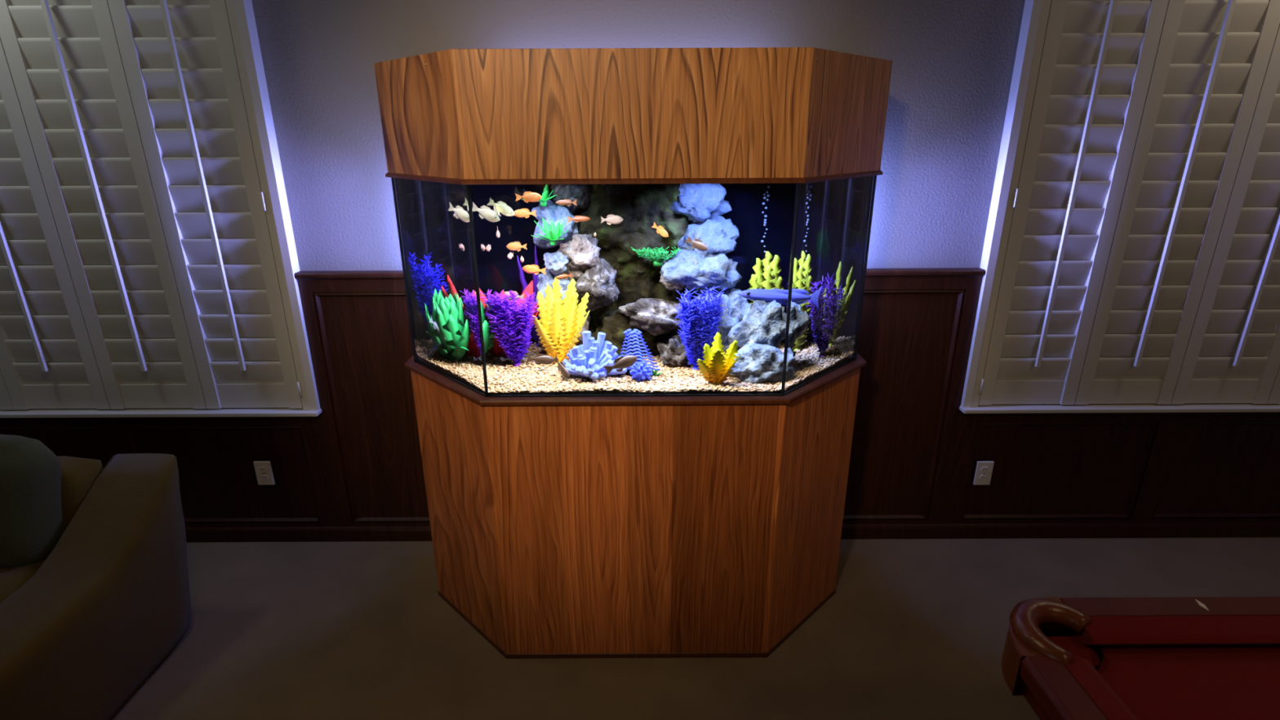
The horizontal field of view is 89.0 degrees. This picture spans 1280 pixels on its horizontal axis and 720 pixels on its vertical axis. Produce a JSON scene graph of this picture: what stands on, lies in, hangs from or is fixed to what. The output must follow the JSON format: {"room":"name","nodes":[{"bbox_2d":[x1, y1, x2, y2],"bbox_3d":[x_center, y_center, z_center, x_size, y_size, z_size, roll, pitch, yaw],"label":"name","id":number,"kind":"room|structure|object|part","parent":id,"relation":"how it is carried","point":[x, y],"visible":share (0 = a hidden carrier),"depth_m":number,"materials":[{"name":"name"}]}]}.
{"room":"game room","nodes":[
{"label":"game room","id":0,"kind":"room"},
{"bbox_2d":[251,0,1025,271],"bbox_3d":[-0.151,-0.505,2.621,8.100,2.750,0.100,0,19,0],"label":"wall","id":1,"kind":"structure","parent":0,"point":[953,60],"depth_m":2.38,"materials":[{"name":"grey paint"}]},
{"bbox_2d":[0,0,321,417],"bbox_3d":[-2.253,-0.724,2.447,1.778,2.024,0.078,0,19,0],"label":"window","id":2,"kind":"structure","parent":1,"relation":"in","point":[241,15],"depth_m":2.54,"materials":[{"name":"white wood"}]},
{"bbox_2d":[0,368,14,409],"bbox_3d":[-2.873,-0.704,2.449,0.419,1.938,0.058,0,19,0],"label":"shutter panel","id":3,"kind":"object","parent":2,"relation":"attached to","point":[6,403],"visible":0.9,"depth_m":2.75,"materials":[{"name":"wood"}]},
{"bbox_2d":[0,37,110,409],"bbox_3d":[-2.457,-0.706,2.449,0.405,1.938,0.058,0,19,0],"label":"shutter panel","id":4,"kind":"object","parent":2,"relation":"attached to","point":[48,361],"visible":1,"depth_m":2.61,"materials":[{"name":"wood"}]},
{"bbox_3d":[-2.458,-0.731,2.416,0.015,1.648,0.014,0,19,0],"label":"tilt rod","id":5,"kind":"part","parent":4,"relation":"part of","materials":[{"name":"white wood"}]},
{"bbox_3d":[-2.453,0.154,2.765,0.298,0.106,0.019,0,19,0],"label":"rail","id":6,"kind":"part","parent":4,"relation":"part of","materials":[{"name":"white wood"}]},
{"bbox_2d":[0,0,206,408],"bbox_3d":[-2.049,-0.708,2.449,0.405,1.938,0.058,0,19,0],"label":"shutter panel","id":7,"kind":"object","parent":2,"relation":"attached to","point":[64,57],"visible":1,"depth_m":2.48,"materials":[{"name":"wood"}]},
{"bbox_3d":[-2.049,-0.733,2.416,0.015,1.648,0.014,0,19,0],"label":"tilt rod","id":8,"kind":"part","parent":7,"relation":"part of","materials":[{"name":"white wood"}]},
{"bbox_3d":[-2.045,0.152,2.765,0.298,0.106,0.019,0,19,0],"label":"rail","id":9,"kind":"part","parent":7,"relation":"part of","materials":[{"name":"white wood"}]},
{"bbox_3d":[-2.248,0.222,2.777,1.778,0.019,0.078,0,19,0],"label":"sill","id":10,"kind":"part","parent":2,"relation":"part of","materials":[{"name":"white wood"}]},
{"bbox_2d":[107,0,302,408],"bbox_3d":[-1.633,-0.710,2.449,0.419,1.938,0.058,0,19,0],"label":"shutter panel","id":11,"kind":"object","parent":2,"relation":"attached to","point":[179,58],"visible":1,"depth_m":2.48,"materials":[{"name":"wood"}]},
{"bbox_3d":[-1.641,-0.735,2.416,0.015,1.648,0.014,0,19,0],"label":"tilt rod","id":12,"kind":"part","parent":11,"relation":"part of","materials":[{"name":"white wood"}]},
{"bbox_3d":[-1.636,0.150,2.765,0.298,0.106,0.019,0,19,0],"label":"rail","id":13,"kind":"part","parent":11,"relation":"part of","materials":[{"name":"white wood"}]},
{"bbox_3d":[-1.417,-0.742,2.458,0.034,2.005,0.048,0,19,0],"label":"frame","id":14,"kind":"part","parent":2,"relation":"part of","materials":[{"name":"white wood"}]},
{"bbox_3d":[-1.384,-0.741,2.454,0.032,2.005,0.056,0,19,0],"label":"frame","id":15,"kind":"part","parent":2,"relation":"part of","materials":[{"name":"white wood"}]},
{"bbox_2d":[0,413,342,527],"bbox_3d":[-2.779,0.529,2.907,2.834,0.632,0.034,0,19,0],"label":"wainscoting","id":16,"kind":"structure","parent":1,"relation":"attached to","point":[215,456],"depth_m":2.87,"materials":[{"name":"brown wood"}]},
{"bbox_3d":[-2.712,0.517,2.897,0.780,0.490,0.016,0,19,0],"label":"panel","id":17,"kind":"part","parent":16,"relation":"part of","materials":[{"name":"brown wood"}]},
{"bbox_3d":[-2.780,0.260,2.805,2.834,0.057,0.020,0,19,0],"label":"rail","id":18,"kind":"part","parent":16,"relation":"part of","materials":[{"name":"brown wood"}]},
{"bbox_3d":[-1.842,0.513,2.897,0.780,0.490,0.016,0,19,0],"label":"panel","id":19,"kind":"part","parent":16,"relation":"part of","materials":[{"name":"brown wood"}]},
{"bbox_3d":[-2.778,0.789,2.991,2.834,0.085,0.020,0,19,0],"label":"rail","id":20,"kind":"part","parent":16,"relation":"part of","materials":[{"name":"brown wood"}]},
{"bbox_2d":[253,461,275,484],"bbox_3d":[-1.660,0.500,2.877,0.072,0.116,0.013,0,19,0],"label":"outlet cover","id":21,"kind":"object","parent":16,"relation":"attached to","point":[264,472],"visible":1,"depth_m":2.87,"materials":[{"name":"plastic"}]},
{"bbox_2d":[258,466,266,472],"bbox_3d":[-1.660,0.483,2.866,0.034,0.027,0.003,0,19,0],"label":"receptacle","id":22,"kind":"object","parent":21,"relation":"attached to","point":[261,469],"depth_m":2.86,"materials":[{"name":"plastic"}]},
{"bbox_2d":[260,475,268,480],"bbox_3d":[-1.660,0.520,2.879,0.034,0.027,0.003,0,19,0],"label":"receptacle","id":23,"kind":"object","parent":21,"relation":"attached to","point":[263,477],"depth_m":2.88,"materials":[{"name":"plastic"}]},
{"bbox_2d":[293,267,986,526],"bbox_3d":[0.003,0.230,2.799,2.732,1.242,0.050,0,19,0],"label":"wainscoting","id":24,"kind":"structure","parent":1,"relation":"attached to","point":[917,324],"depth_m":2.77,"materials":[{"name":"brown wood"}]},
{"bbox_3d":[-0.671,0.230,2.800,1.288,1.077,0.016,0,19,0],"label":"panel","id":25,"kind":"part","parent":24,"relation":"part of","materials":[{"name":"brown wood"}]},
{"bbox_3d":[0.000,-0.304,2.613,2.732,0.050,0.020,0,19,0],"label":"rail","id":26,"kind":"part","parent":24,"relation":"part of","materials":[{"name":"brown wood"}]},
{"bbox_3d":[0.000,-0.342,2.599,2.732,0.030,0.050,0,19,0],"label":"chair rail","id":27,"kind":"part","parent":24,"relation":"part of","materials":[{"name":"brown wood"}]},
{"bbox_3d":[0.005,0.776,2.991,2.732,0.085,0.020,0,19,0],"label":"rail","id":28,"kind":"part","parent":24,"relation":"part of","materials":[{"name":"brown wood"}]},
{"bbox_3d":[0.673,0.224,2.800,1.280,1.077,0.016,0,19,0],"label":"panel","id":29,"kind":"part","parent":24,"relation":"part of","materials":[{"name":"brown wood"}]},
{"bbox_2d":[185,522,1279,542],"bbox_3d":[-0.145,0.790,2.976,8.100,0.070,0.016,0,19,0],"label":"baseboard","id":30,"kind":"structure","parent":1,"relation":"attached to","point":[1122,530],"depth_m":2.97,"materials":[{"name":"brown wood"}]},
{"bbox_2d":[940,410,1279,524],"bbox_3d":[2.637,0.503,2.907,2.534,0.632,0.034,0,19,0],"label":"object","id":31,"kind":"structure","parent":1,"relation":"attached to","point":[1161,467],"depth_m":2.90,"materials":[{"name":"brown wood"}]},
{"bbox_2d":[973,461,994,484],"bbox_3d":[1.521,0.501,2.882,0.072,0.116,0.013,0,19,0],"label":"outlet cover","id":32,"kind":"object","parent":31,"relation":"attached to","point":[984,469],"visible":1,"depth_m":2.88,"materials":[{"name":"plastic"}]},
{"bbox_2d":[979,475,987,480],"bbox_3d":[1.521,0.521,2.884,0.034,0.027,0.003,0,19,0],"label":"receptacle","id":33,"kind":"object","parent":32,"relation":"attached to","point":[982,477],"depth_m":2.88,"materials":[{"name":"plastic"}]},
{"bbox_2d":[981,466,988,472],"bbox_3d":[1.521,0.484,2.871,0.034,0.027,0.003,0,19,0],"label":"receptacle","id":34,"kind":"object","parent":32,"relation":"attached to","point":[984,469],"depth_m":2.87,"materials":[{"name":"plastic"}]},
{"bbox_3d":[1.850,0.496,2.897,0.780,0.490,0.016,0,19,0],"label":"panel","id":35,"kind":"part","parent":31,"relation":"part of","materials":[{"name":"brown wood"}]},
{"bbox_3d":[2.638,0.764,2.991,2.534,0.085,0.020,0,19,0],"label":"rail","id":36,"kind":"part","parent":31,"relation":"part of","materials":[{"name":"brown wood"}]},
{"bbox_3d":[2.636,0.234,2.805,2.534,0.057,0.020,0,19,0],"label":"rail","id":37,"kind":"part","parent":31,"relation":"part of","materials":[{"name":"brown wood"}]},
{"bbox_3d":[2.720,0.491,2.897,0.780,0.490,0.016,0,19,0],"label":"panel","id":38,"kind":"part","parent":31,"relation":"part of","materials":[{"name":"brown wood"}]},
{"bbox_2d":[959,0,1279,413],"bbox_3d":[2.249,-0.745,2.447,1.778,2.024,0.078,0,19,0],"label":"window","id":39,"kind":"structure","parent":1,"relation":"in","point":[1036,12],"depth_m":2.54,"materials":[{"name":"white wood"}]},
{"bbox_3d":[1.380,-0.754,2.454,0.032,2.005,0.056,0,19,0],"label":"frame","id":40,"kind":"part","parent":39,"relation":"part of","materials":[{"name":"white wood"}]},
{"bbox_3d":[1.413,-0.755,2.458,0.034,2.005,0.048,0,19,0],"label":"frame","id":41,"kind":"part","parent":39,"relation":"part of","materials":[{"name":"white wood"}]},
{"bbox_2d":[977,0,1168,404],"bbox_3d":[1.630,-0.725,2.449,0.419,1.938,0.058,0,19,0],"label":"shutter panel","id":42,"kind":"object","parent":39,"relation":"attached to","point":[1098,57],"visible":1,"depth_m":2.48,"materials":[{"name":"wood"}]},
{"bbox_3d":[1.641,0.135,2.765,0.298,0.106,0.019,0,19,0],"label":"rail","id":43,"kind":"part","parent":42,"relation":"part of","materials":[{"name":"white wood"}]},
{"bbox_3d":[1.637,-0.751,2.416,0.015,1.648,0.014,0,19,0],"label":"tilt rod","id":44,"kind":"part","parent":42,"relation":"part of","materials":[{"name":"white wood"}]},
{"bbox_3d":[2.253,0.201,2.777,1.778,0.019,0.078,0,19,0],"label":"sill","id":45,"kind":"part","parent":39,"relation":"part of","materials":[{"name":"white wood"}]},
{"bbox_2d":[1074,0,1279,404],"bbox_3d":[2.045,-0.727,2.449,0.405,1.938,0.058,0,19,0],"label":"shutter panel","id":46,"kind":"object","parent":39,"relation":"attached to","point":[1212,57],"visible":1,"depth_m":2.48,"materials":[{"name":"wood"}]},
{"bbox_3d":[2.049,0.133,2.765,0.298,0.106,0.019,0,19,0],"label":"rail","id":47,"kind":"part","parent":46,"relation":"part of","materials":[{"name":"white wood"}]},
{"bbox_3d":[2.045,-0.753,2.416,0.015,1.648,0.014,0,19,0],"label":"tilt rod","id":48,"kind":"part","parent":46,"relation":"part of","materials":[{"name":"white wood"}]},
{"bbox_2d":[1170,23,1279,404],"bbox_3d":[2.454,-0.729,2.449,0.405,1.938,0.058,0,19,0],"label":"shutter panel","id":49,"kind":"object","parent":39,"relation":"attached to","point":[1232,355],"visible":1,"depth_m":2.61,"materials":[{"name":"wood"}]},
{"bbox_3d":[2.458,0.131,2.765,0.298,0.106,0.019,0,19,0],"label":"rail","id":50,"kind":"part","parent":49,"relation":"part of","materials":[{"name":"white wood"}]},
{"bbox_3d":[2.454,-0.754,2.416,0.015,1.648,0.014,0,19,0],"label":"tilt rod","id":51,"kind":"part","parent":49,"relation":"part of","materials":[{"name":"white wood"}]},
{"bbox_2d":[1266,365,1279,404],"bbox_3d":[2.869,-0.731,2.449,0.419,1.938,0.058,0,19,0],"label":"shutter panel","id":52,"kind":"object","parent":39,"relation":"attached to","point":[1274,396],"visible":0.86,"depth_m":2.75,"materials":[{"name":"wood"}]},
{"bbox_2d":[110,537,1279,719],"bbox_3d":[-0.140,1.813,0.306,8.300,0.100,6.000,0,19,0],"label":"floor","id":53,"kind":"structure","parent":0,"point":[910,628],"depth_m":2.39,"materials":[{"name":"beige carpet"}]},
{"bbox_2d":[0,453,191,719],"bbox_3d":[-2.651,0.803,2.018,1.999,0.667,0.950,0,19,0],"label":"sofa","id":54,"kind":"object","parent":53,"relation":"on","point":[83,626],"visible":0.95,"depth_m":2.10,"materials":[{"name":"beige fabric"}]},
{"bbox_2d":[0,559,45,603],"bbox_3d":[-2.281,0.818,1.926,0.731,0.159,0.701,0,19,0],"label":"seat cushion","id":55,"kind":"object","parent":54,"relation":"on","point":[11,579],"depth_m":2.07,"materials":[{"name":"beige fabric"}]},
{"bbox_2d":[0,434,64,567],"bbox_3d":[-2.272,0.473,2.164,0.630,0.437,0.305,0,19,2],"label":"pillow","id":56,"kind":"object","parent":54,"relation":"on","point":[32,521],"visible":0.88,"depth_m":2.11,"materials":[{"name":"green fabric"}]},
{"bbox_3d":[-2.656,0.695,2.323,1.487,0.666,0.280,0,19,0],"label":"backrest","id":57,"kind":"part","parent":54,"relation":"part of","materials":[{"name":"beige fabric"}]},
{"bbox_2d":[404,352,866,658],"bbox_3d":[-0.014,0.484,2.442,1.632,0.999,0.652,0,19,0],"label":"stand","id":58,"kind":"object","parent":53,"relation":"on","point":[647,526],"visible":0.87,"depth_m":2.17,"materials":[{"name":"brown wood"}]},
{"bbox_3d":[-0.641,0.544,2.318,0.344,0.972,0.344,0,19,0],"label":"chamfer panel","id":59,"kind":"part","parent":58,"relation":"part of","materials":[{"name":"brown wood"}]},
{"bbox_2d":[391,175,876,396],"bbox_3d":[-0.018,-0.298,2.167,1.564,0.659,0.603,0,19,0],"label":"tank","id":60,"kind":"object","parent":58,"relation":"on","point":[602,290],"visible":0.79,"depth_m":1.91,"materials":[{"name":"clear glass"}]},
{"bbox_3d":[-0.633,-0.252,2.042,0.011,0.658,0.461,-18,26,-41],"label":"glass pane","id":61,"kind":"part","parent":60,"relation":"part of","materials":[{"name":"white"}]},
{"bbox_2d":[373,47,892,184],"bbox_3d":[-0.020,-0.742,2.014,1.597,0.335,0.644,0,19,0],"label":"hood","id":62,"kind":"object","parent":60,"relation":"on","point":[714,115],"visible":1,"depth_m":1.73,"materials":[{"name":"brown wood"}]},
{"bbox_3d":[-0.644,-0.695,1.880,0.331,0.329,0.344,0,19,0],"label":"chamfer panel","id":63,"kind":"part","parent":62,"relation":"part of","materials":[{"name":"brown wood"}]},
{"bbox_3d":[-0.019,-0.642,1.720,0.923,0.329,0.008,0,19,0],"label":"panel","id":64,"kind":"part","parent":62,"relation":"part of","materials":[{"name":"brown wood"}]},
{"bbox_3d":[-0.019,-0.590,2.067,1.597,0.014,0.644,0,19,0],"label":"moulding","id":65,"kind":"part","parent":62,"relation":"part of","materials":[{"name":"brown wood"}]},
{"bbox_3d":[0.605,-0.701,1.880,0.331,0.329,0.344,0,19,0],"label":"chamfer panel","id":66,"kind":"part","parent":62,"relation":"part of","materials":[{"name":"brown wood"}]},
{"bbox_3d":[-0.017,-0.201,1.888,0.909,0.658,0.011,0,19,0],"label":"glass pane","id":67,"kind":"part","parent":60,"relation":"part of","materials":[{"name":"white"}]},
{"bbox_3d":[0.597,-0.258,2.042,0.011,0.658,0.461,18,26,41],"label":"glass pane","id":68,"kind":"part","parent":60,"relation":"part of","materials":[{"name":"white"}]},
{"bbox_3d":[-0.014,0.596,2.163,0.923,0.972,0.019,0,19,0],"label":"panel","id":69,"kind":"part","parent":58,"relation":"part of","materials":[{"name":"brown wood"}]},
{"bbox_3d":[-0.016,0.025,2.282,1.632,0.027,0.652,0,19,0],"label":"moulding","id":70,"kind":"part","parent":58,"relation":"part of","materials":[{"name":"brown wood"}]},
{"bbox_3d":[-0.012,0.946,2.604,1.605,0.020,0.625,0,19,0],"label":"moulding","id":71,"kind":"part","parent":58,"relation":"part of","materials":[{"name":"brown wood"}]},
{"bbox_3d":[0.613,0.539,2.318,0.344,0.972,0.344,0,19,0],"label":"chamfer panel","id":72,"kind":"part","parent":58,"relation":"part of","materials":[{"name":"brown wood"}]},
{"bbox_2d":[1001,596,1279,719],"bbox_3d":[1.464,1.292,0.345,1.524,0.844,2.512,0,19,0],"label":"pool table","id":73,"kind":"object","parent":53,"relation":"on","point":[1180,658],"visible":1,"depth_m":1.27,"materials":[{"name":"red fabric"}]},
{"bbox_3d":[0.760,0.749,0.777,0.066,0.051,0.996,0,19,0],"label":"rail","id":74,"kind":"part","parent":73,"relation":"part of","materials":[{"name":"brown wood"}]},
{"bbox_2d":[1040,627,1103,671],"bbox_3d":[0.842,0.632,1.322,0.137,0.150,0.137,0,19,0],"label":"pocket","id":75,"kind":"object","parent":73,"relation":"on","point":[1084,645],"depth_m":1.31,"materials":[{"name":"red leather"}]},
{"bbox_2d":[1063,656,1138,719],"bbox_3d":[0.825,0.744,0.775,0.061,0.040,0.996,0,19,0],"label":"cushion","id":76,"kind":"object","parent":73,"relation":"on","point":[1100,695],"depth_m":1.16,"materials":[{"name":"red fabric"}]},
{"bbox_3d":[1.460,0.536,1.376,1.128,0.051,0.066,0,19,0],"label":"rail","id":77,"kind":"part","parent":73,"relation":"part of","materials":[{"name":"brown wood"}]},
{"bbox_2d":[1075,615,1279,644],"bbox_3d":[1.460,0.552,1.314,1.128,0.040,0.061,0,19,0],"label":"cushion","id":78,"kind":"object","parent":73,"relation":"on","point":[1090,629],"depth_m":1.31,"materials":[{"name":"red fabric"}]}
]}

